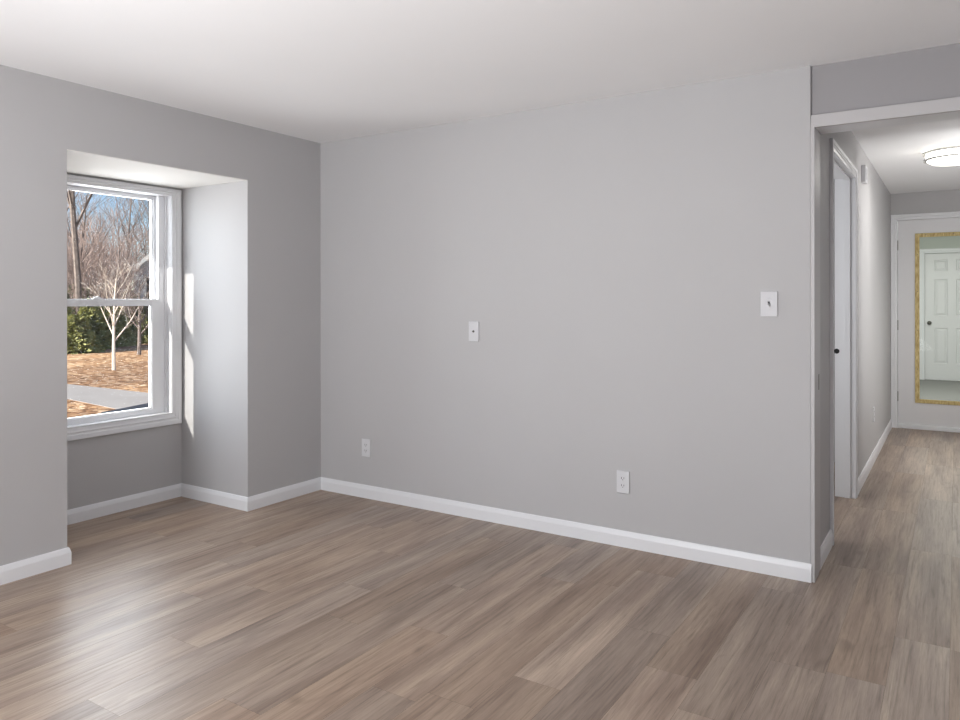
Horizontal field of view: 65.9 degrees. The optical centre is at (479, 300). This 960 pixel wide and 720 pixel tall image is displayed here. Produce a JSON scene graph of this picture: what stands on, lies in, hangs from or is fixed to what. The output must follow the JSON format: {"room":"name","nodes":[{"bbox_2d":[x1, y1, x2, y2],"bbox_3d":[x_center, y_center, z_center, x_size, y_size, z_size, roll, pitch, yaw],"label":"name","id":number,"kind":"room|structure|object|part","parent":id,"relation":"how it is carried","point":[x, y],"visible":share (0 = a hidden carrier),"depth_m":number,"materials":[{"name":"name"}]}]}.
{"room":"empty living room","nodes":[
{"label":"empty living room","id":0,"kind":"room"},
{"bbox_2d":[0,65,66,565],"bbox_3d":[-3.487,0.149,2.352,0.860,2.610,3.848,0,0,33],"label":"wall","id":1,"kind":"structure","parent":0,"point":[33,106],"depth_m":3.60,"materials":[{"name":"grey paint"}]},
{"bbox_2d":[0,547,71,584],"bbox_3d":[-3.109,1.291,2.129,0.014,0.086,3.842,0,0,33],"label":"baseboard","id":2,"kind":"structure","parent":1,"relation":"attached to","point":[28,567],"depth_m":3.60,"materials":[{"name":"white paint"}]},
{"bbox_2d":[67,173,181,509],"bbox_3d":[-2.422,0.343,4.627,0.188,2.222,1.132,0,0,33],"label":"wall","id":3,"kind":"structure","parent":0,"point":[112,466],"depth_m":4.70,"materials":[{"name":"grey paint"}]},
{"bbox_2d":[67,483,180,524],"bbox_3d":[-2.336,1.291,4.573,0.014,0.086,1.132,0,0,33],"label":"baseboard","id":4,"kind":"structure","parent":3,"relation":"attached to","point":[104,508],"depth_m":4.68,"materials":[{"name":"white paint"}]},
{"bbox_2d":[67,174,181,440],"bbox_3d":[-2.414,0.045,4.622,0.206,1.582,1.112,0,0,33],"label":"window","id":5,"kind":"structure","parent":3,"relation":"in","point":[164,303],"depth_m":4.97,"materials":[{"name":"white paint"}]},
{"bbox_3d":[-2.434,-0.333,4.637,0.034,0.733,0.896,0,0,33],"label":"sash","id":6,"kind":"part","parent":5,"relation":"part of","materials":[{"name":"white plastic"}]},
{"bbox_3d":[-2.399,0.374,4.613,0.034,0.760,0.862,0,0,33],"label":"sash","id":7,"kind":"part","parent":5,"relation":"part of","materials":[{"name":"clear glass"}]},
{"bbox_2d":[67,149,246,188],"bbox_3d":[-2.115,-0.761,4.430,0.798,0.006,1.134,0,0,33],"label":"ceiling","id":8,"kind":"structure","parent":0,"point":[78,162],"depth_m":4.40,"materials":[{"name":"white paint"}]},
{"bbox_2d":[67,81,247,179],"bbox_3d":[-2.115,-0.959,4.429,0.800,0.394,1.132,0,0,33],"label":"wall","id":9,"kind":"structure","parent":0,"point":[99,121],"depth_m":4.13,"materials":[{"name":"grey paint"}]},
{"bbox_2d":[181,125,320,496],"bbox_3d":[-1.655,0.148,5.199,0.860,2.610,0.660,0,0,33],"label":"wall","id":10,"kind":"structure","parent":0,"point":[251,248],"depth_m":4.89,"materials":[{"name":"grey paint"}]},
{"bbox_2d":[181,483,247,510],"bbox_3d":[-1.751,1.290,4.861,0.686,0.086,0.014,0,0,33],"label":"baseboard","id":11,"kind":"structure","parent":10,"relation":"attached to","point":[225,499],"depth_m":4.84,"materials":[{"name":"white paint"}]},
{"bbox_2d":[247,477,320,511],"bbox_3d":[-1.296,1.290,4.948,0.014,0.086,0.654,0,0,33],"label":"baseboard","id":12,"kind":"structure","parent":10,"relation":"attached to","point":[257,501],"depth_m":4.92,"materials":[{"name":"white paint"}]},
{"bbox_2d":[0,427,959,719],"bbox_3d":[0.821,1.391,3.715,6.292,0.120,10.762,0,0,33],"label":"floor","id":13,"kind":"structure","parent":0,"point":[320,604],"depth_m":3.12,"materials":[{"name":"brown wood"}]},
{"bbox_2d":[0,0,959,193],"bbox_3d":[0.711,-1.188,3.702,6.740,0.160,10.902,0,0,33],"label":"ceiling","id":14,"kind":"structure","parent":0,"point":[319,71],"depth_m":3.28,"materials":[{"name":"white paint"}]},
{"bbox_2d":[922,145,959,165],"bbox_3d":[3.490,-1.054,5.426,0.432,0.113,0.432,0,0,33],"label":"ceiling lamp","id":15,"kind":"object","parent":14,"relation":"attached to","point":[946,155],"visible":1,"depth_m":5.35,"materials":[{"name":"white glass"}]},
{"bbox_2d":[320,43,959,563],"bbox_3d":[0.883,0.086,4.006,6.500,2.490,0.120,0,0,33],"label":"wall","id":16,"kind":"structure","parent":0,"point":[613,258],"depth_m":4.08,"materials":[{"name":"grey paint"}]},
{"bbox_2d":[362,438,370,456],"bbox_3d":[-0.768,0.995,4.991,0.072,0.120,0.011,0,0,33],"label":"electrical outlet","id":17,"kind":"object","parent":16,"relation":"attached to","point":[366,443],"visible":1,"depth_m":4.98,"materials":[{"name":"white plastic"}]},
{"bbox_2d":[469,321,478,340],"bbox_3d":[-0.039,0.190,4.518,0.072,0.120,0.018,0,0,33],"label":"cable wall plate","id":18,"kind":"object","parent":16,"relation":"attached to","point":[473,326],"visible":1,"depth_m":4.52,"materials":[{"name":"white plastic"}]},
{"bbox_2d":[321,477,811,582],"bbox_3d":[0.217,1.289,4.356,3.200,0.086,0.014,0,0,33],"label":"baseboard","id":19,"kind":"structure","parent":16,"relation":"attached to","point":[784,568],"depth_m":4.10,"materials":[{"name":"white paint"}]},
{"bbox_2d":[617,470,629,493],"bbox_3d":[0.773,0.982,4.000,0.072,0.120,0.011,0,0,33],"label":"electrical outlet","id":20,"kind":"object","parent":16,"relation":"attached to","point":[623,477],"visible":1,"depth_m":3.99,"materials":[{"name":"white plastic"}]},
{"bbox_2d":[761,291,777,316],"bbox_3d":[1.399,0.018,3.588,0.078,0.122,0.026,0,0,33],"label":"light switch","id":21,"kind":"object","parent":16,"relation":"attached to","point":[769,299],"visible":1,"depth_m":3.59,"materials":[{"name":"white plastic"}]},
{"bbox_2d":[811,97,959,582],"bbox_3d":[2.103,0.229,3.262,1.164,2.204,0.212,0,0,33],"label":"door frame","id":22,"kind":"structure","parent":16,"relation":"attached to","point":[947,108],"depth_m":3.49,"materials":[{"name":"grey paint"}]},
{"bbox_2d":[834,179,834,461],"bbox_3d":[1.729,0.086,5.246,1.380,2.490,2.880,0,0,33],"label":"wall","id":23,"kind":"structure","parent":0,"point":[834,179],"depth_m":6.08,"materials":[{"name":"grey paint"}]},
{"bbox_2d":[820,131,890,545],"bbox_3d":[2.932,0.085,5.734,0.116,2.490,5.002,0,0,33],"label":"wall","id":24,"kind":"structure","parent":0,"point":[874,199],"depth_m":5.55,"materials":[{"name":"grey paint"}]},
{"bbox_2d":[820,529,832,569],"bbox_3d":[1.792,1.288,3.841,0.014,0.086,0.424,0,0,33],"label":"baseboard","id":25,"kind":"structure","parent":24,"relation":"attached to","point":[827,544],"depth_m":3.82,"materials":[{"name":"white paint"}]},
{"bbox_2d":[830,138,857,544],"bbox_3d":[2.178,0.225,4.550,0.139,2.212,1.179,0,0,33],"label":"door","id":26,"kind":"structure","parent":24,"relation":"in","point":[845,174],"depth_m":4.98,"materials":[{"name":"white paint"}]},
{"bbox_3d":[2.173,0.247,4.553,0.116,2.168,1.091,0,0,33],"label":"jamb frame","id":27,"kind":"part","parent":26,"relation":"part of","materials":[{"name":"white paint"}]},
{"bbox_2d":[861,165,867,183],"bbox_3d":[2.803,-0.916,5.398,0.032,0.124,0.132,0,0,33],"label":"door chime","id":28,"kind":"object","parent":24,"relation":"attached to","point":[864,170],"visible":1,"depth_m":5.35,"materials":[{"name":"white plastic"}]},
{"bbox_2d":[873,406,874,421],"bbox_3d":[3.245,0.940,6.102,0.011,0.120,0.072,0,0,33],"label":"electrical outlet","id":29,"kind":"object","parent":24,"relation":"attached to","point":[873,406],"visible":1,"depth_m":6.08,"materials":[{"name":"white plastic"}]},
{"bbox_2d":[858,419,891,493],"bbox_3d":[3.428,1.287,6.382,0.014,0.086,3.255,0,0,33],"label":"baseboard","id":30,"kind":"structure","parent":24,"relation":"attached to","point":[866,470],"depth_m":6.00,"materials":[{"name":"white paint"}]},
{"bbox_2d":[891,189,959,214],"bbox_3d":[4.795,0.084,7.503,1.304,2.490,0.110,0,0,33],"label":"wall","id":31,"kind":"structure","parent":0,"point":[946,200],"depth_m":7.59,"materials":[{"name":"grey paint"}]},
{"bbox_2d":[891,211,959,432],"bbox_3d":[4.751,0.219,7.495,1.034,2.220,0.171,0,0,33],"label":"door","id":32,"kind":"structure","parent":31,"relation":"in","point":[908,411],"depth_m":7.66,"materials":[{"name":"white paint"}]},
{"bbox_3d":[4.768,0.243,7.520,0.938,2.172,0.110,0,0,33],"label":"jamb frame","id":33,"kind":"part","parent":32,"relation":"part of","materials":[{"name":"white paint"}]},
{"bbox_3d":[4.741,0.185,7.479,0.598,1.744,0.017,0,0,33],"label":"glazing frame","id":34,"kind":"part","parent":32,"relation":"part of","materials":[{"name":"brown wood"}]},
{"bbox_2d":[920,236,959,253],"bbox_3d":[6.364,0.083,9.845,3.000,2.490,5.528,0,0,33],"label":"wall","id":35,"kind":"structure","parent":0,"point":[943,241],"depth_m":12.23,"materials":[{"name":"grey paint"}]},
{"label":"outside","id":36,"kind":"structure","parent":0,"visible":0},
{"bbox_2d":[67,384,148,408],"bbox_3d":[-11.001,1.944,17.230,18.400,0.020,3.100,0,0,33],"label":"driveway","id":37,"kind":"structure","parent":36,"point":[106,397],"depth_m":14.85,"materials":[{"name":"grey concrete"}]},
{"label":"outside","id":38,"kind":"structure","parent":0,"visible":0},
{"bbox_2d":[101,403,148,412],"bbox_3d":[-5.841,1.934,13.087,1.421,0.020,2.269,0,0,27],"label":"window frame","id":39,"kind":"structure","parent":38,"point":[146,405],"depth_m":13.16,"materials":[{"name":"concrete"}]},
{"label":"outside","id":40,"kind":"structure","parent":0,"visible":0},
{"bbox_2d":[67,343,148,417],"bbox_3d":[-34.213,1.956,56.243,109.140,0.060,130.000,0,0,33],"label":"lawn","id":41,"kind":"structure","parent":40,"point":[131,373],"depth_m":19.84,"materials":[{"name":"brown plant"}]},
{"bbox_2d":[67,284,74,298],"bbox_3d":[-18.193,0.684,33.166,1.889,2.801,1.877,0,0,20],"label":"evergreen tree","id":42,"kind":"object","parent":41,"relation":"on","point":[71,292],"visible":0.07,"depth_m":32.91,"materials":[{"name":"green plant"}]},
{"bbox_2d":[67,306,75,340],"bbox_3d":[-15.750,1.110,27.904,2.472,2.257,2.291,0,0,-39],"label":"bush","id":43,"kind":"object","parent":41,"relation":"on","point":[70,310],"visible":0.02,"depth_m":27.85,"materials":[{"name":"green plant"}]},
{"bbox_2d":[67,279,90,314],"bbox_3d":[-16.573,0.416,30.019,1.756,3.136,1.910,0,0,27],"label":"bare shrub","id":44,"kind":"object","parent":41,"relation":"on","point":[73,295],"visible":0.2,"depth_m":30.25,"materials":[{"name":"brown plant"}]},
{"bbox_2d":[67,190,92,312],"bbox_3d":[-16.263,-7.041,31.025,8.177,18.077,7.393,0,0,39],"label":"tree","id":45,"kind":"object","parent":41,"relation":"on","point":[70,194],"visible":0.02,"depth_m":29.99,"materials":[{"name":"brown plant"}]},
{"bbox_2d":[67,193,93,277],"bbox_3d":[-25.433,-3.222,45.695,4.360,10.444,3.263,0,0,-14],"label":"bare tree","id":46,"kind":"object","parent":41,"relation":"on","point":[77,193],"visible":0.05,"depth_m":45.99,"materials":[{"name":"brown plant"}]},
{"bbox_2d":[67,192,98,223],"bbox_3d":[-20.339,-4.661,33.242,6.092,13.330,6.653,0,0,40],"label":"bare tree","id":47,"kind":"object","parent":41,"relation":"on","point":[78,192],"visible":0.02,"depth_m":34.39,"materials":[{"name":"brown plant"}]},
{"bbox_2d":[67,314,105,353],"bbox_3d":[-15.161,1.337,27.668,2.048,1.640,1.898,0,0,11],"label":"bush","id":48,"kind":"object","parent":41,"relation":"on","point":[80,331],"visible":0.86,"depth_m":27.39,"materials":[{"name":"green plant"}]},
{"bbox_2d":[82,288,93,298],"bbox_3d":[-17.622,0.746,33.039,1.880,2.664,1.868,0,0,20],"label":"evergreen tree","id":49,"kind":"object","parent":41,"relation":"on","point":[88,295],"visible":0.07,"depth_m":32.95,"materials":[{"name":"green plant"}]},
{"bbox_2d":[67,212,116,287],"bbox_3d":[-22.878,-1.603,42.146,4.729,7.307,5.335,0,0,-34],"label":"bare shrub","id":50,"kind":"object","parent":41,"relation":"on","point":[89,212],"visible":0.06,"depth_m":42.25,"materials":[{"name":"brown plant"}]},
{"bbox_2d":[67,192,119,267],"bbox_3d":[-25.613,-3.157,47.959,4.980,10.325,4.974,0,0,25],"label":"bare tree","id":51,"kind":"object","parent":41,"relation":"on","point":[80,192],"visible":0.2,"depth_m":47.89,"materials":[{"name":"brown plant"}]},
{"bbox_2d":[67,194,120,246],"bbox_3d":[-34.556,-4.885,64.135,7.758,13.802,7.103,0,0,45],"label":"bare tree","id":52,"kind":"object","parent":41,"relation":"on","point":[78,194],"visible":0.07,"depth_m":64.17,"materials":[{"name":"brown plant"}]},
{"bbox_2d":[67,244,123,293],"bbox_3d":[-19.237,-0.568,34.647,4.000,5.179,5.055,0,0,41],"label":"bare shrub","id":53,"kind":"object","parent":41,"relation":"on","point":[67,244],"visible":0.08,"depth_m":34.73,"materials":[{"name":"brown plant"}]},
{"bbox_2d":[67,220,125,281],"bbox_3d":[-22.911,-1.286,43.504,4.176,6.641,4.541,0,0,32],"label":"bare shrub","id":54,"kind":"object","parent":41,"relation":"on","point":[93,220],"visible":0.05,"depth_m":42.88,"materials":[{"name":"brown plant"}]},
{"bbox_2d":[67,254,125,298],"bbox_3d":[-18.247,-0.121,33.627,4.342,4.256,3.435,0,0,40],"label":"bare shrub","id":55,"kind":"object","parent":41,"relation":"on","point":[72,254],"visible":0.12,"depth_m":33.57,"materials":[{"name":"brown plant"}]},
{"bbox_2d":[77,298,118,348],"bbox_3d":[-15.560,1.022,29.727,2.047,2.238,2.014,0,0,26],"label":"bush","id":56,"kind":"object","parent":41,"relation":"on","point":[96,318],"visible":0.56,"depth_m":29.44,"materials":[{"name":"green plant"}]},
{"bbox_2d":[67,191,130,286],"bbox_3d":[-18.816,-2.889,35.752,4.016,9.749,4.339,0,0,10],"label":"bare tree","id":57,"kind":"object","parent":41,"relation":"on","point":[85,216],"visible":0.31,"depth_m":35.77,"materials":[{"name":"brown plant"}]},
{"bbox_2d":[67,244,130,287],"bbox_3d":[-21.570,-0.728,41.407,4.271,5.512,5.398,0,0,7],"label":"bare shrub","id":58,"kind":"object","parent":41,"relation":"on","point":[84,244],"visible":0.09,"depth_m":41.23,"materials":[{"name":"brown plant"}]},
{"bbox_2d":[67,211,132,282],"bbox_3d":[-23.314,-1.641,45.635,4.472,7.369,4.112,0,0,-20],"label":"bare shrub","id":59,"kind":"object","parent":41,"relation":"on","point":[87,211],"visible":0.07,"depth_m":45.52,"materials":[{"name":"brown plant"}]},
{"bbox_2d":[76,191,130,287],"bbox_3d":[-24.203,-3.141,47.561,4.520,10.279,3.383,0,0,-23],"label":"bare tree","id":60,"kind":"object","parent":41,"relation":"on","point":[77,191],"visible":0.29,"depth_m":47.65,"materials":[{"name":"brown plant"}]},
{"bbox_2d":[67,215,140,298],"bbox_3d":[-17.496,-0.914,33.393,3.835,5.882,4.326,0,0,38],"label":"bare shrub","id":61,"kind":"object","parent":41,"relation":"on","point":[95,230],"visible":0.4,"depth_m":33.44,"materials":[{"name":"brown plant"}]},
{"bbox_2d":[67,227,142,298],"bbox_3d":[-16.976,-0.609,32.776,3.556,5.253,4.011,0,0,-12],"label":"bare shrub","id":62,"kind":"object","parent":41,"relation":"on","point":[98,252],"visible":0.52,"depth_m":32.70,"materials":[{"name":"brown plant"}]},
{"bbox_2d":[79,226,147,296],"bbox_3d":[-19.844,-1.044,39.816,3.696,6.139,3.399,0,0,-29],"label":"bare shrub","id":63,"kind":"object","parent":41,"relation":"on","point":[123,248],"visible":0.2,"depth_m":39.96,"materials":[{"name":"brown plant"}]},
{"bbox_2d":[99,306,129,346],"bbox_3d":[-15.597,1.103,30.882,1.736,2.040,1.765,0,0,42],"label":"bush","id":64,"kind":"object","parent":41,"relation":"on","point":[121,341],"visible":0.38,"depth_m":30.72,"materials":[{"name":"green plant"}]},
{"bbox_2d":[80,258,149,369],"bbox_3d":[-10.187,0.357,20.609,1.917,3.268,1.661,0,0,-2],"label":"young tree","id":65,"kind":"object","parent":41,"relation":"on","point":[116,279],"visible":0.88,"depth_m":20.63,"materials":[{"name":"grey plant"}]},
{"bbox_2d":[80,196,149,296],"bbox_3d":[-17.507,-2.196,35.368,3.076,8.362,4.109,0,0,28],"label":"bare tree","id":66,"kind":"object","parent":41,"relation":"on","point":[118,233],"visible":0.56,"depth_m":35.39,"materials":[{"name":"brown plant"}]},
{"bbox_2d":[88,199,141,262],"bbox_3d":[-29.178,-3.326,58.978,5.626,10.670,5.620,0,0,29],"label":"bare tree","id":67,"kind":"object","parent":41,"relation":"on","point":[101,199],"visible":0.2,"depth_m":58.39,"materials":[{"name":"brown plant"}]},
{"bbox_2d":[91,256,149,315],"bbox_3d":[-15.969,-0.020,33.468,2.826,4.040,2.506,0,0,-18],"label":"bare shrub","id":68,"kind":"object","parent":41,"relation":"on","point":[128,256],"visible":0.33,"depth_m":33.28,"materials":[{"name":"brown plant"}]},
{"bbox_2d":[93,207,148,286],"bbox_3d":[-25.451,-2.220,52.523,5.417,8.581,6.110,0,0,-39],"label":"bare shrub","id":69,"kind":"object","parent":41,"relation":"on","point":[111,207],"visible":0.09,"depth_m":52.20,"materials":[{"name":"brown plant"}]},
{"bbox_2d":[93,195,149,291],"bbox_3d":[-23.416,-5.092,50.301,7.216,14.203,6.607,0,0,13],"label":"bare tree","id":70,"kind":"object","parent":41,"relation":"on","point":[130,214],"visible":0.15,"depth_m":50.39,"materials":[{"name":"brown plant"}]},
{"bbox_2d":[115,306,136,346],"bbox_3d":[-15.249,1.169,31.486,1.458,1.882,1.482,0,0,-6],"label":"bush","id":71,"kind":"object","parent":41,"relation":"on","point":[127,332],"visible":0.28,"depth_m":31.38,"materials":[{"name":"green plant"}]},
{"bbox_2d":[105,197,148,263],"bbox_3d":[-27.134,-3.328,58.113,4.450,10.645,4.807,0,0,-33],"label":"bare tree","id":72,"kind":"object","parent":41,"relation":"on","point":[117,197],"visible":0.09,"depth_m":58.30,"materials":[{"name":"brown plant"}]},
{"bbox_2d":[107,265,149,354],"bbox_3d":[-12.156,0.361,26.184,1.846,3.267,1.855,0,0,40],"label":"young tree","id":73,"kind":"object","parent":41,"relation":"on","point":[139,320],"visible":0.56,"depth_m":26.23,"materials":[{"name":"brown plant"}]},
{"bbox_2d":[121,292,137,329],"bbox_3d":[-17.305,0.796,36.175,1.723,2.550,1.734,0,0,-29],"label":"evergreen tree","id":74,"kind":"object","parent":41,"relation":"on","point":[134,319],"visible":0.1,"depth_m":36.06,"materials":[{"name":"green plant"}]},
{"bbox_2d":[112,220,148,289],"bbox_3d":[-25.662,-1.999,54.954,6.120,8.126,5.425,0,0,-14],"label":"bare shrub","id":75,"kind":"object","parent":41,"relation":"on","point":[134,220],"visible":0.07,"depth_m":54.22,"materials":[{"name":"brown plant"}]},
{"bbox_2d":[113,199,148,259],"bbox_3d":[-21.474,-4.134,49.575,5.546,12.262,5.134,0,0,-20],"label":"bare tree","id":76,"kind":"object","parent":41,"relation":"on","point":[126,199],"visible":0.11,"depth_m":48.56,"materials":[{"name":"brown plant"}]},
{"bbox_2d":[116,197,149,258],"bbox_3d":[-20.766,-5.161,46.489,5.667,14.333,5.246,0,0,40],"label":"bare tree","id":77,"kind":"object","parent":41,"relation":"on","point":[148,242],"visible":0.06,"depth_m":46.79,"materials":[{"name":"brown plant"}]},
{"bbox_2d":[127,199,148,279],"bbox_3d":[-22.259,-2.568,50.822,4.448,9.129,4.443,0,0,9],"label":"bare tree","id":78,"kind":"object","parent":41,"relation":"on","point":[143,199],"visible":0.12,"depth_m":50.63,"materials":[{"name":"brown plant"}]},
{"bbox_2d":[130,254,149,298],"bbox_3d":[-19.342,-0.669,45.008,3.500,5.230,4.440,0,0,-24],"label":"house","id":79,"kind":"structure","parent":41,"relation":"on","point":[145,262],"depth_m":42.77,"materials":[{"name":"white"}]},
{"bbox_2d":[132,314,148,343],"bbox_3d":[-15.420,1.331,33.737,1.250,1.487,1.270,0,0,-7],"label":"bush","id":80,"kind":"object","parent":41,"relation":"on","point":[145,336],"visible":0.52,"depth_m":33.51,"materials":[{"name":"green plant"}]},
{"bbox_2d":[134,200,149,254],"bbox_3d":[-19.991,-3.566,48.721,5.114,11.115,4.733,0,0,-32],"label":"bare tree","id":81,"kind":"object","parent":41,"relation":"on","point":[145,200],"visible":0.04,"depth_m":48.16,"materials":[{"name":"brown plant"}]},
{"bbox_2d":[137,289,149,320],"bbox_3d":[-16.191,0.730,36.593,2.042,2.696,2.055,0,0,-10],"label":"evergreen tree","id":82,"kind":"object","parent":41,"relation":"on","point":[146,308],"visible":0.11,"depth_m":36.28,"materials":[{"name":"green plant"}]}
]}

